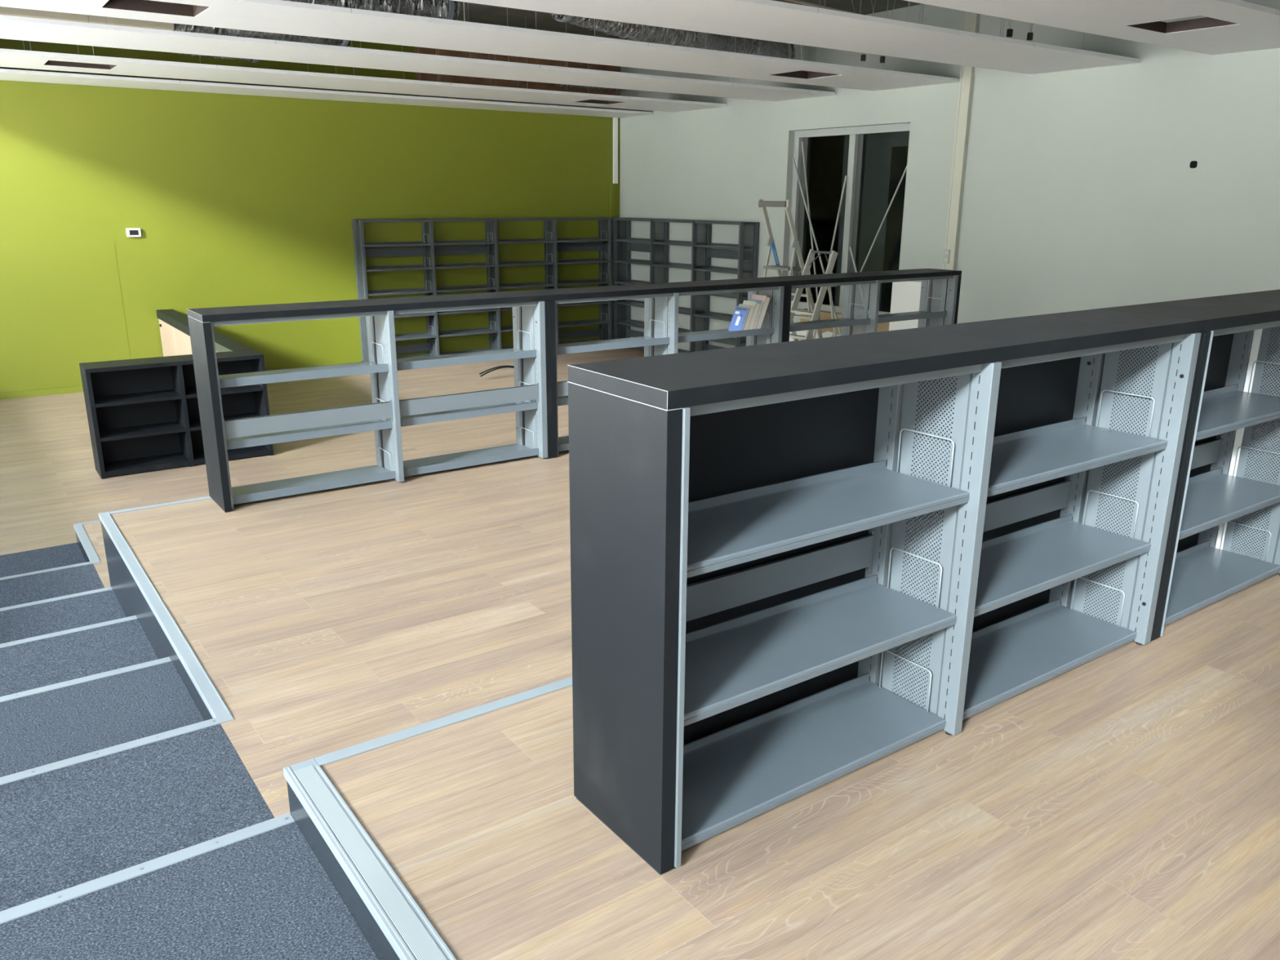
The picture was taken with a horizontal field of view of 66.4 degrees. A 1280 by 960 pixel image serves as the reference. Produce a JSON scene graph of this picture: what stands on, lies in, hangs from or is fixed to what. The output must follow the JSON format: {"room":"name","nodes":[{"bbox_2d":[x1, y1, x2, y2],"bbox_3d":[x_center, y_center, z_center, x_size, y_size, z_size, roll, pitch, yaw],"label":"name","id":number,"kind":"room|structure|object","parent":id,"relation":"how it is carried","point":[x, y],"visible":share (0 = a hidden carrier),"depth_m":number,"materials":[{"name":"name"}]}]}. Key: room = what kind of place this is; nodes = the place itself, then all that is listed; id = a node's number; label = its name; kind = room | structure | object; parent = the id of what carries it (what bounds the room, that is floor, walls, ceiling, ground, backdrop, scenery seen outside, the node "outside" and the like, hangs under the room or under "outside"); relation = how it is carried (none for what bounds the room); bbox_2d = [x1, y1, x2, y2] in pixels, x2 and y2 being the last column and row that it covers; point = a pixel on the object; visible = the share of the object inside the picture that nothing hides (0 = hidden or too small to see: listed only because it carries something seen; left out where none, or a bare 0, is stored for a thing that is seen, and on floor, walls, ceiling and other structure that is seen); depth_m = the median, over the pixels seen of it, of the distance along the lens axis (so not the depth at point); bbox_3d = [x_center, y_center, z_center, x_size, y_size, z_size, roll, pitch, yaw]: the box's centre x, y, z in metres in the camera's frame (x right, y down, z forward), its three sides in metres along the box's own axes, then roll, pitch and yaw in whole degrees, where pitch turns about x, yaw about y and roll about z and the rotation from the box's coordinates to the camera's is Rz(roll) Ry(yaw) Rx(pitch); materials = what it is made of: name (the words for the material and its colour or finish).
{"room":"library","nodes":[
{"label":"library","id":0,"kind":"room"},
{"bbox_2d":[0,522,111,608],"bbox_3d":[-0.600,0.097,7.857,10.630,0.200,1.910,-11,20,-34],"label":"floor","id":1,"kind":"structure","parent":0,"point":[59,583],"depth_m":5.71,"materials":[{"name":"blue carpet"}]},
{"bbox_2d":[0,560,100,580],"bbox_3d":[-4.152,0.668,5.479,2.009,0.027,0.042,-11,20,-34],"label":"strip","id":2,"kind":"object","parent":1,"relation":"attached to","point":[96,561],"visible":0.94,"depth_m":5.88,"materials":[{"name":"metal"}]},
{"bbox_2d":[75,530,89,562],"bbox_3d":[-3.625,0.470,6.388,0.013,0.131,0.861,-11,20,-34],"label":"riser","id":3,"kind":"structure","parent":1,"relation":"attached to","point":[82,550],"depth_m":6.48,"materials":[{"name":"grey metal"}]},
{"bbox_2d":[73,523,99,561],"bbox_3d":[-3.616,0.411,6.381,0.047,0.026,0.868,-11,20,-34],"label":"strip","id":4,"kind":"object","parent":1,"relation":"attached to","point":[90,551],"visible":0.89,"depth_m":6.35,"materials":[{"name":"metal"}]},
{"bbox_2d":[81,520,100,524],"bbox_3d":[-0.326,-0.362,9.123,8.616,0.026,0.043,-11,20,-34],"label":"strip","id":5,"kind":"object","parent":1,"relation":"attached to","point":[96,521],"visible":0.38,"depth_m":6.75,"materials":[{"name":"metal"}]},
{"bbox_2d":[0,589,125,644],"bbox_3d":[-3.421,0.933,4.450,1.966,0.200,0.874,-11,20,-34],"label":"floor","id":6,"kind":"structure","parent":0,"point":[34,620],"depth_m":4.95,"materials":[{"name":"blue carpet"}]},
{"bbox_2d":[0,586,112,611],"bbox_3d":[-3.664,0.750,4.751,1.966,0.027,0.042,-11,20,-34],"label":"strip","id":7,"kind":"object","parent":6,"relation":"attached to","point":[69,596],"visible":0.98,"depth_m":5.15,"materials":[{"name":"metal"}]},
{"bbox_2d":[0,618,158,697],"bbox_3d":[-2.918,0.987,3.730,1.966,0.200,0.860,-11,20,-34],"label":"floor","id":8,"kind":"structure","parent":0,"point":[30,665],"depth_m":4.18,"materials":[{"name":"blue carpet"}]},
{"bbox_2d":[0,615,137,648],"bbox_3d":[-3.156,0.805,4.026,1.966,0.027,0.042,-11,20,-34],"label":"strip","id":9,"kind":"object","parent":8,"relation":"attached to","point":[133,617],"visible":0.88,"depth_m":4.41,"materials":[{"name":"metal"}]},
{"bbox_2d":[0,661,204,777],"bbox_3d":[-2.424,1.050,3.029,1.966,0.200,0.838,-11,20,-34],"label":"floor","id":10,"kind":"structure","parent":0,"point":[37,730],"depth_m":3.44,"materials":[{"name":"blue carpet"}]},
{"bbox_2d":[0,657,171,702],"bbox_3d":[-2.656,0.871,3.316,1.966,0.027,0.042,-11,20,-34],"label":"strip","id":11,"kind":"object","parent":10,"relation":"attached to","point":[128,668],"visible":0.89,"depth_m":3.69,"materials":[{"name":"metal"}]},
{"bbox_2d":[0,822,377,959],"bbox_3d":[-1.442,1.208,1.641,1.966,0.200,0.862,-11,20,-34],"label":"floor","id":12,"kind":"structure","parent":0,"point":[267,895],"depth_m":2.15,"materials":[{"name":"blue carpet"}]},
{"bbox_2d":[0,813,294,924],"bbox_3d":[-1.687,1.023,1.946,1.966,0.027,0.042,-11,20,-34],"label":"strip","id":13,"kind":"object","parent":12,"relation":"attached to","point":[24,909],"visible":1,"depth_m":2.29,"materials":[{"name":"metal"}]},
{"bbox_2d":[0,449,572,911],"bbox_3d":[0.892,0.169,5.701,10.630,0.200,3.625,-11,20,-34],"label":"floor","id":14,"kind":"structure","parent":0,"point":[323,622],"depth_m":3.80,"materials":[{"name":"brown wood"}]},
{"bbox_2d":[0,714,234,785],"bbox_3d":[-2.152,0.941,2.639,2.009,0.027,0.042,-11,20,-34],"label":"strip","id":15,"kind":"object","parent":14,"relation":"attached to","point":[140,742],"visible":1,"depth_m":3.00,"materials":[{"name":"metal"}]},
{"bbox_2d":[100,520,213,720],"bbox_3d":[-2.125,0.805,4.295,0.013,0.670,2.606,-11,20,-34],"label":"riser","id":16,"kind":"structure","parent":14,"relation":"attached to","point":[126,591],"depth_m":4.39,"materials":[{"name":"grey metal"}]},
{"bbox_2d":[108,496,211,514],"bbox_3d":[0.669,-0.487,7.637,8.616,0.026,0.045,-11,20,-34],"label":"strip","id":17,"kind":"object","parent":14,"relation":"attached to","point":[205,497],"visible":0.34,"depth_m":5.37,"materials":[{"name":"metal"}]},
{"bbox_2d":[98,511,231,718],"bbox_3d":[-2.117,0.484,4.217,0.047,0.028,2.603,-11,20,-34],"label":"strip","id":18,"kind":"object","parent":14,"relation":"attached to","point":[213,701],"visible":0.94,"depth_m":3.86,"materials":[{"name":"metal"}]},
{"bbox_2d":[186,290,552,512],"bbox_3d":[-1.498,-0.529,5.808,2.037,1.053,0.358,-11,20,-34],"label":"bookcase","id":19,"kind":"object","parent":14,"relation":"on","point":[530,397],"visible":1,"depth_m":5.69,"materials":[{"name":"grey metal"}]},
{"bbox_2d":[524,277,788,457],"bbox_3d":[0.161,-0.848,6.946,2.036,1.053,0.358,-11,20,-34],"label":"bookcase","id":20,"kind":"object","parent":14,"relation":"on","point":[773,327],"visible":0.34,"depth_m":6.76,"materials":[{"name":"grey metal"}]},
{"bbox_2d":[728,306,750,331],"bbox_3d":[0.730,-1.183,7.205,0.090,0.184,0.135,-11,20,-34],"label":"book","id":21,"kind":"object","parent":20,"relation":"on","point":[740,316],"visible":0.97,"depth_m":7.19,"materials":[{"name":"blue paper"}]},
{"bbox_2d":[734,315,740,325],"bbox_3d":[0.721,-1.172,7.196,0.001,0.070,0.034,16,3,-38],"label":"print","id":22,"kind":"object","parent":21,"relation":"attached to","point":[739,317],"depth_m":7.19},
{"bbox_2d":[736,306,746,311],"bbox_3d":[0.747,-1.259,7.194,0.001,0.019,0.113,16,4,-38],"label":"print","id":23,"kind":"object","parent":21,"relation":"on","point":[738,308],"depth_m":7.19},
{"bbox_2d":[738,303,754,329],"bbox_3d":[0.758,-1.195,7.222,0.108,0.199,0.135,-11,20,-34],"label":"book","id":24,"kind":"object","parent":20,"relation":"on","point":[751,310],"visible":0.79,"depth_m":7.17,"materials":[{"name":"beige paper"}]},
{"bbox_2d":[742,300,759,329],"bbox_3d":[0.795,-1.214,7.247,0.122,0.222,0.140,-11,20,-34],"label":"book","id":25,"kind":"object","parent":20,"relation":"on","point":[753,304],"visible":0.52,"depth_m":7.20,"materials":[{"name":"beige paper"}]},
{"bbox_2d":[748,298,764,328],"bbox_3d":[0.829,-1.224,7.269,0.116,0.229,0.140,-11,20,-34],"label":"book","id":26,"kind":"object","parent":20,"relation":"on","point":[760,302],"visible":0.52,"depth_m":7.22,"materials":[{"name":"beige paper"}]},
{"bbox_2d":[751,293,770,328],"bbox_3d":[0.866,-1.248,7.296,0.141,0.260,0.150,-11,20,-34],"label":"book","id":27,"kind":"object","parent":20,"relation":"on","point":[763,298],"visible":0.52,"depth_m":7.24,"materials":[{"name":"beige paper"}]},
{"bbox_2d":[758,268,961,342],"bbox_3d":[1.820,-1.167,8.084,2.036,1.053,0.358,-11,20,-34],"label":"bookcase","id":28,"kind":"object","parent":14,"relation":"on","point":[940,295],"visible":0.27,"depth_m":8.03,"materials":[{"name":"grey metal"}]},
{"bbox_2d":[0,6,619,393],"bbox_3d":[-4.710,-3.538,12.830,11.230,4.439,0.200,-11,20,-34],"label":"wall","id":29,"kind":"structure","parent":0,"point":[233,200],"depth_m":12.77,"materials":[{"name":"green paint"}]},
{"bbox_2d":[0,242,130,392],"bbox_3d":[-7.179,-1.878,11.355,2.140,1.679,0.002,-11,20,-34],"label":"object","id":30,"kind":"structure","parent":29,"relation":"in","point":[61,304],"depth_m":11.55,"materials":[{"name":"green paint"}]},
{"bbox_2d":[125,227,141,237],"bbox_3d":[-6.112,-2.987,11.803,0.160,0.104,0.029,-11,20,-34],"label":"thermostat","id":31,"kind":"object","parent":29,"relation":"attached to","point":[136,232],"visible":1,"depth_m":11.79,"materials":[{"name":"white plastic"}]},
{"bbox_2d":[0,360,361,399],"bbox_3d":[-6.463,-1.167,12.086,6.200,0.075,0.016,-11,20,-34],"label":"baseboard","id":32,"kind":"structure","parent":29,"relation":"attached to","point":[28,393],"depth_m":11.71,"materials":[{"name":"green paint"}]},
{"bbox_2d":[413,46,620,110],"bbox_3d":[-1.683,-5.830,14.255,3.370,0.788,0.029,-11,20,-34],"label":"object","id":33,"kind":"object","parent":29,"relation":"attached to","point":[424,77],"visible":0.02,"depth_m":14.07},
{"bbox_2d":[609,183,615,339],"bbox_3d":[-0.440,-3.496,15.867,0.095,2.520,0.024,-11,20,-34],"label":"duct","id":34,"kind":"object","parent":29,"relation":"attached to","point":[612,186],"visible":0.44,"depth_m":15.61,"materials":[{"name":"green paint"}]},
{"bbox_2d":[613,117,617,183],"bbox_3d":[-0.388,-5.210,15.399,0.078,1.030,0.030,-11,20,-34],"label":"duct","id":35,"kind":"object","parent":29,"relation":"attached to","point":[615,119],"visible":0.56,"depth_m":15.39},
{"bbox_2d":[0,346,662,577],"bbox_3d":[-2.659,-0.639,10.652,10.630,0.104,6.915,-11,20,-34],"label":"floor","id":36,"kind":"structure","parent":0,"point":[51,483],"depth_m":9.15,"materials":[{"name":"brown wood"}]},
{"bbox_2d":[79,309,273,479],"bbox_3d":[-5.198,-1.074,10.245,1.495,0.935,4.355,-11,20,-34],"label":"bookshelf","id":37,"kind":"object","parent":36,"relation":"on","point":[143,414],"visible":0.83,"depth_m":8.64,"materials":[{"name":"black laminate"}]},
{"bbox_2d":[93,389,182,407],"bbox_3d":[-4.345,-0.705,8.424,0.665,0.028,0.348,-11,20,-34],"label":"shelf","id":38,"kind":"object","parent":37,"relation":"attached to","point":[131,396],"depth_m":8.42,"materials":[{"name":"black laminate"}]},
{"bbox_2d":[98,421,186,441],"bbox_3d":[-4.347,-0.425,8.505,0.665,0.028,0.348,-11,20,-34],"label":"shelf","id":39,"kind":"object","parent":37,"relation":"attached to","point":[141,428],"depth_m":8.50,"materials":[{"name":"black laminate"}]},
{"bbox_2d":[103,452,190,476],"bbox_3d":[-4.349,-0.138,8.588,0.665,0.045,0.348,-11,20,-34],"label":"shelf","id":40,"kind":"object","parent":37,"relation":"attached to","point":[144,462],"depth_m":8.56,"materials":[{"name":"black laminate"}]},
{"bbox_2d":[185,384,263,398],"bbox_3d":[-3.780,-0.813,8.811,0.652,0.028,0.348,-11,20,-34],"label":"shelf","id":41,"kind":"object","parent":37,"relation":"attached to","point":[190,389],"depth_m":8.78,"materials":[{"name":"black metal"}]},
{"bbox_2d":[188,412,262,431],"bbox_3d":[-3.782,-0.534,8.892,0.652,0.028,0.348,-11,20,-34],"label":"shelf","id":42,"kind":"object","parent":37,"relation":"attached to","point":[194,420],"depth_m":8.95,"materials":[{"name":"black metal"}]},
{"bbox_2d":[192,444,270,464],"bbox_3d":[-3.784,-0.247,8.975,0.652,0.045,0.348,-11,20,-34],"label":"shelf","id":43,"kind":"object","parent":37,"relation":"attached to","point":[198,457],"depth_m":8.93,"materials":[{"name":"black metal"}]},
{"bbox_2d":[351,217,612,362],"bbox_3d":[-2.186,-2.857,14.556,4.036,2.002,0.329,-11,20,-34],"label":"shelving","id":44,"kind":"object","parent":36,"relation":"on","point":[428,251],"visible":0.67,"depth_m":14.35,"materials":[{"name":"grey metal"}]},
{"bbox_2d":[479,365,514,377],"bbox_3d":[-1.735,-1.403,12.789,0.732,0.192,0.042,-2,16,-6],"label":"cable","id":45,"kind":"object","parent":36,"relation":"on","point":[499,366],"visible":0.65,"depth_m":12.75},
{"bbox_2d":[612,217,759,354],"bbox_3d":[0.581,-2.827,14.508,0.329,2.002,3.048,-11,20,-34],"label":"shelving","id":46,"kind":"object","parent":36,"relation":"on","point":[702,247],"visible":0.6,"depth_m":14.29,"materials":[{"name":"grey metal"}]},
{"bbox_2d":[757,199,822,341],"bbox_3d":[1.850,-2.179,11.777,1.143,2.307,0.510,-11,20,-34],"label":"stepladder","id":47,"kind":"object","parent":36,"relation":"on","point":[787,204],"visible":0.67,"depth_m":11.45,"materials":[{"name":"metal"}]},
{"bbox_2d":[758,200,786,207],"bbox_3d":[1.549,-3.180,11.260,0.100,0.065,0.448,-11,20,-34],"label":"tray","id":48,"kind":"object","parent":47,"relation":"on","point":[761,203],"depth_m":11.21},
{"bbox_2d":[801,141,822,333],"bbox_3d":[2.182,-2.687,12.235,0.020,3.000,1.268,-3,16,-12],"label":"pole","id":49,"kind":"object","parent":36,"relation":"on","point":[802,147],"visible":0.64,"depth_m":12.31,"materials":[{"name":"metal"}]},
{"bbox_2d":[789,248,837,339],"bbox_3d":[1.869,-1.689,11.055,0.991,1.775,0.442,-11,20,-34],"label":"stepladder","id":50,"kind":"object","parent":36,"relation":"on","point":[809,335],"visible":0.29,"depth_m":10.94,"materials":[{"name":"metal"}]},
{"bbox_2d":[789,329,839,341],"bbox_3d":[2.344,-1.535,12.352,0.030,0.740,1.470,-11,20,-34],"label":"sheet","id":51,"kind":"object","parent":36,"relation":"on","point":[828,334],"visible":0.12,"depth_m":12.41,"materials":[{"name":"white paper"}]},
{"bbox_2d":[792,158,841,336],"bbox_3d":[2.268,-2.507,11.994,0.020,2.795,1.903,-5,17,-19],"label":"pole","id":52,"kind":"object","parent":36,"relation":"on","point":[793,161],"visible":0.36,"depth_m":12.18,"materials":[{"name":"metal"}]},
{"bbox_2d":[813,175,847,338],"bbox_3d":[2.285,-2.424,12.091,0.565,2.570,0.020,-12,20,-36],"label":"pole","id":53,"kind":"object","parent":36,"relation":"on","point":[846,176],"visible":0.36,"depth_m":11.97,"materials":[{"name":"metal"}]},
{"bbox_2d":[800,308,889,334],"bbox_3d":[2.579,-1.579,12.149,0.111,0.940,1.600,-11,20,-34],"label":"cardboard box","id":54,"kind":"object","parent":36,"relation":"on","point":[824,315],"visible":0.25,"depth_m":12.21,"materials":[{"name":"brown cardboard"}]},
{"bbox_2d":[848,246,868,315],"bbox_3d":[2.706,-1.825,11.519,0.024,1.755,1.214,-4,17,-16],"label":"pole","id":55,"kind":"object","parent":36,"relation":"on","point":[850,247],"visible":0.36,"depth_m":11.76,"materials":[{"name":"metal"}]},
{"bbox_2d":[831,165,906,337],"bbox_3d":[2.592,-2.379,11.691,1.033,2.714,0.019,7,18,23],"label":"pole","id":56,"kind":"object","parent":36,"relation":"on","point":[905,170],"visible":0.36,"depth_m":11.40,"materials":[{"name":"metal"}]},
{"bbox_2d":[888,282,894,330],"bbox_3d":[3.093,-1.555,11.245,0.020,1.398,0.600,-11,20,-34],"label":"panel","id":57,"kind":"object","parent":36,"relation":"on","point":[892,291],"visible":0.04,"depth_m":11.34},
{"bbox_2d":[890,280,921,330],"bbox_3d":[3.093,-1.546,11.178,0.022,1.418,0.590,-11,20,-34],"label":"panel","id":58,"kind":"object","parent":36,"relation":"on","point":[906,295],"visible":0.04,"depth_m":11.12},
{"bbox_2d":[146,0,922,39],"bbox_3d":[1.471,-3.325,3.878,11.230,0.200,21.460,-11,20,-34],"label":"ceiling","id":59,"kind":"structure","parent":0,"point":[478,13],"depth_m":11.27,"materials":[{"name":"paint"}]},
{"bbox_2d":[0,0,173,30],"bbox_3d":[-5.372,-4.301,8.454,2.400,0.531,0.124,-11,20,-34],"label":"cable tray","id":60,"kind":"object","parent":59,"relation":"hanging from","point":[3,11],"visible":0.87,"depth_m":8.74,"materials":[{"name":"white metal"}]},
{"bbox_2d":[155,21,261,62],"bbox_3d":[-5.005,-5.094,11.289,1.122,0.450,0.633,-11,20,-34],"label":"flexible duct","id":61,"kind":"object","parent":59,"relation":"hanging from","point":[252,60],"visible":0.13,"depth_m":11.31,"materials":[{"name":"silver metal"}]},
{"bbox_2d":[156,0,351,46],"bbox_3d":[-3.869,-4.717,9.965,1.929,0.469,0.526,-15,22,-42],"label":"flexible duct","id":62,"kind":"object","parent":59,"relation":"hanging from","point":[177,27],"visible":0.2,"depth_m":9.87,"materials":[{"name":"silver metal"}]},
{"bbox_2d":[0,40,653,117],"bbox_3d":[-3.892,-5.237,12.233,9.417,0.831,0.881,-11,20,-34],"label":"ceiling panel","id":63,"kind":"object","parent":59,"relation":"hanging from","point":[6,74],"visible":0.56,"depth_m":11.96,"materials":[{"name":"grey metal"}]},
{"bbox_2d":[555,83,626,92],"bbox_3d":[-0.709,-5.900,14.454,1.220,0.258,0.244,-13,21,-38],"label":"flexible duct","id":64,"kind":"object","parent":63,"relation":"hanging from","point":[584,87],"visible":0.24,"depth_m":14.43,"materials":[{"name":"silver metal"}]},
{"bbox_2d":[0,26,727,111],"bbox_3d":[-2.993,-4.881,11.021,9.417,0.831,1.201,-11,20,-34],"label":"ceiling panel","id":65,"kind":"object","parent":59,"relation":"hanging from","point":[11,58],"visible":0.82,"depth_m":10.60,"materials":[{"name":"white"}]},
{"bbox_2d":[284,0,459,20],"bbox_3d":[-2.719,-4.288,8.573,2.385,0.444,0.422,-13,21,-38],"label":"flexible duct","id":66,"kind":"object","parent":59,"relation":"hanging from","point":[441,9],"visible":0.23,"depth_m":8.87,"materials":[{"name":"silver metal"}]},
{"bbox_2d":[0,2,835,101],"bbox_3d":[-1.791,-4.405,9.402,9.417,0.831,1.056,-11,20,-34],"label":"ceiling panel","id":67,"kind":"object","parent":59,"relation":"hanging from","point":[11,27],"visible":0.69,"depth_m":8.88,"materials":[{"name":"grey metal"}]},
{"bbox_2d":[0,0,959,90],"bbox_3d":[-0.793,-4.010,8.058,9.417,0.831,1.186,-11,20,-34],"label":"ceiling panel","id":68,"kind":"object","parent":59,"relation":"hanging from","point":[277,16],"visible":0.91,"depth_m":7.66,"materials":[{"name":"white"}]},
{"bbox_2d":[550,13,795,59],"bbox_3d":[0.465,-4.797,10.441,0.431,0.480,3.720,14,21,40],"label":"flexible duct","id":69,"kind":"object","parent":59,"relation":"hanging from","point":[627,31],"visible":0.44,"depth_m":10.27,"materials":[{"name":"silver metal"}]},
{"bbox_2d":[451,0,1139,74],"bbox_3d":[0.359,-3.554,6.506,9.417,0.831,1.096,-11,20,-34],"label":"ceiling panel","id":70,"kind":"object","parent":59,"relation":"hanging from","point":[771,20],"visible":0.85,"depth_m":7.22,"materials":[{"name":"grey metal"}]},
{"bbox_2d":[784,0,924,24],"bbox_3d":[1.818,-4.508,9.027,0.053,0.382,3.991,15,22,41],"label":"ceiling pipe","id":71,"kind":"object","parent":59,"relation":"hanging from","point":[799,2],"visible":0.24,"depth_m":8.86,"materials":[{"name":"grey metal"}]},
{"bbox_2d":[851,0,875,61],"bbox_3d":[2.135,-4.407,9.343,0.475,0.750,0.069,-11,20,-34],"label":"wire gripper","id":72,"kind":"object","parent":59,"relation":"hanging from","point":[863,58],"visible":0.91,"depth_m":9.42,"materials":[{"name":"black plastic"}]},
{"bbox_2d":[871,0,895,62],"bbox_3d":[2.347,-4.438,9.453,0.475,0.750,0.069,-11,20,-34],"label":"wire gripper","id":73,"kind":"object","parent":59,"relation":"hanging from","point":[882,58],"visible":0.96,"depth_m":9.52,"materials":[{"name":"black plastic"}]},
{"bbox_2d":[1006,18,1013,37],"bbox_3d":[2.995,-3.979,7.882,0.475,0.750,0.069,-11,20,-34],"label":"wire gripper","id":74,"kind":"object","parent":59,"relation":"hanging from","point":[1010,31],"visible":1,"depth_m":7.96,"materials":[{"name":"black plastic"}]},
{"bbox_2d":[1026,22,1033,40],"bbox_3d":[3.225,-4.025,8.046,0.475,0.750,0.069,-11,20,-34],"label":"wire gripper","id":75,"kind":"object","parent":59,"relation":"hanging from","point":[1029,35],"visible":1,"depth_m":8.12,"materials":[{"name":"black plastic"}]},
{"bbox_2d":[903,0,1279,54],"bbox_3d":[1.384,-3.149,5.125,9.417,0.831,1.171,-11,20,-34],"label":"ceiling panel","id":76,"kind":"object","parent":59,"relation":"hanging from","point":[1228,26],"visible":1,"depth_m":6.66,"materials":[{"name":"white"}]},
{"bbox_2d":[320,551,1279,959],"bbox_3d":[5.495,1.254,1.054,8.663,0.140,9.875,-11,20,-34],"label":"floor","id":77,"kind":"structure","parent":0,"point":[1123,804],"depth_m":2.22,"materials":[{"name":"brown wood"}]},
{"bbox_2d":[286,781,399,959],"bbox_3d":[1.971,2.154,-1.299,0.013,0.597,9.871,-11,20,-34],"label":"riser","id":78,"kind":"structure","parent":77,"relation":"attached to","point":[366,923],"depth_m":2.18,"materials":[{"name":"grey metal"}]},
{"bbox_2d":[283,758,457,959],"bbox_3d":[1.994,1.867,-1.362,0.078,0.028,9.878,-11,20,-34],"label":"strip","id":79,"kind":"object","parent":77,"relation":"on","point":[406,926],"visible":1,"depth_m":2.10,"materials":[{"name":"metal"}]},
{"bbox_2d":[314,676,572,766],"bbox_3d":[2.670,0.060,4.901,8.586,0.026,0.043,-11,20,-34],"label":"strip","id":80,"kind":"object","parent":77,"relation":"attached to","point":[397,736],"visible":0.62,"depth_m":2.69,"materials":[{"name":"metal"}]},
{"bbox_2d":[567,308,1207,875],"bbox_3d":[0.771,0.144,2.642,2.024,1.053,0.358,-11,20,-34],"label":"bookcase","id":81,"kind":"object","parent":77,"relation":"on","point":[770,543],"visible":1,"depth_m":2.49,"materials":[{"name":"grey metal"}]},
{"bbox_2d":[1097,289,1279,640],"bbox_3d":[2.420,-0.172,3.773,2.023,1.053,0.358,-11,20,-34],"label":"bookcase","id":82,"kind":"object","parent":77,"relation":"on","point":[1228,500],"visible":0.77,"depth_m":3.68,"materials":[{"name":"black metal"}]},
{"bbox_2d":[834,131,909,311],"bbox_3d":[3.348,-3.174,11.746,0.070,3.380,2.490,-11,20,-34],"label":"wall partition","id":83,"kind":"structure","parent":0,"point":[879,146],"depth_m":12.24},
{"bbox_2d":[880,146,908,312],"bbox_3d":[3.314,-2.739,11.842,0.014,2.490,0.900,-11,20,-34],"label":"door","id":84,"kind":"structure","parent":83,"relation":"in","point":[899,154],"depth_m":11.98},
{"bbox_2d":[619,0,1279,351],"bbox_3d":[5.908,-1.952,7.575,0.300,4.439,21.060,-11,20,-34],"label":"wall","id":85,"kind":"structure","parent":0,"point":[1082,191],"depth_m":9.83,"materials":[{"name":"white paint"}]},
{"bbox_2d":[787,123,910,315],"bbox_3d":[2.591,-3.179,12.086,0.120,2.232,1.963,-11,20,-34],"label":"window frame","id":86,"kind":"structure","parent":85,"relation":"in","point":[800,219],"depth_m":12.10,"materials":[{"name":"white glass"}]},
{"bbox_2d":[942,248,950,263],"bbox_3d":[3.371,-2.459,10.751,0.015,0.150,0.072,-11,20,-34],"label":"wall socket","id":87,"kind":"object","parent":85,"relation":"attached to","point":[946,253],"visible":1,"depth_m":10.74,"materials":[{"name":"white plastic"}]},
{"bbox_2d":[942,11,979,270],"bbox_3d":[3.416,-2.906,10.621,0.058,4.310,0.140,-11,20,-34],"label":"column","id":88,"kind":"structure","parent":85,"relation":"attached to","point":[971,20],"depth_m":10.43,"materials":[{"name":"beige paint"}]},
{"bbox_2d":[1189,160,1197,168],"bbox_3d":[4.866,-2.773,8.591,0.006,0.068,0.068,-11,20,-34],"label":"wall box","id":89,"kind":"object","parent":85,"relation":"attached to","point":[1193,164],"visible":1,"depth_m":8.59,"materials":[{"name":"black plastic"}]},
{"label":"outside","id":90,"kind":"structure","parent":0,"visible":0},
{"bbox_2d":[802,135,844,305],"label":"door","id":91,"kind":"structure","parent":90,"point":[826,160],"depth_m":15.59,"materials":[{"name":"black glass"}]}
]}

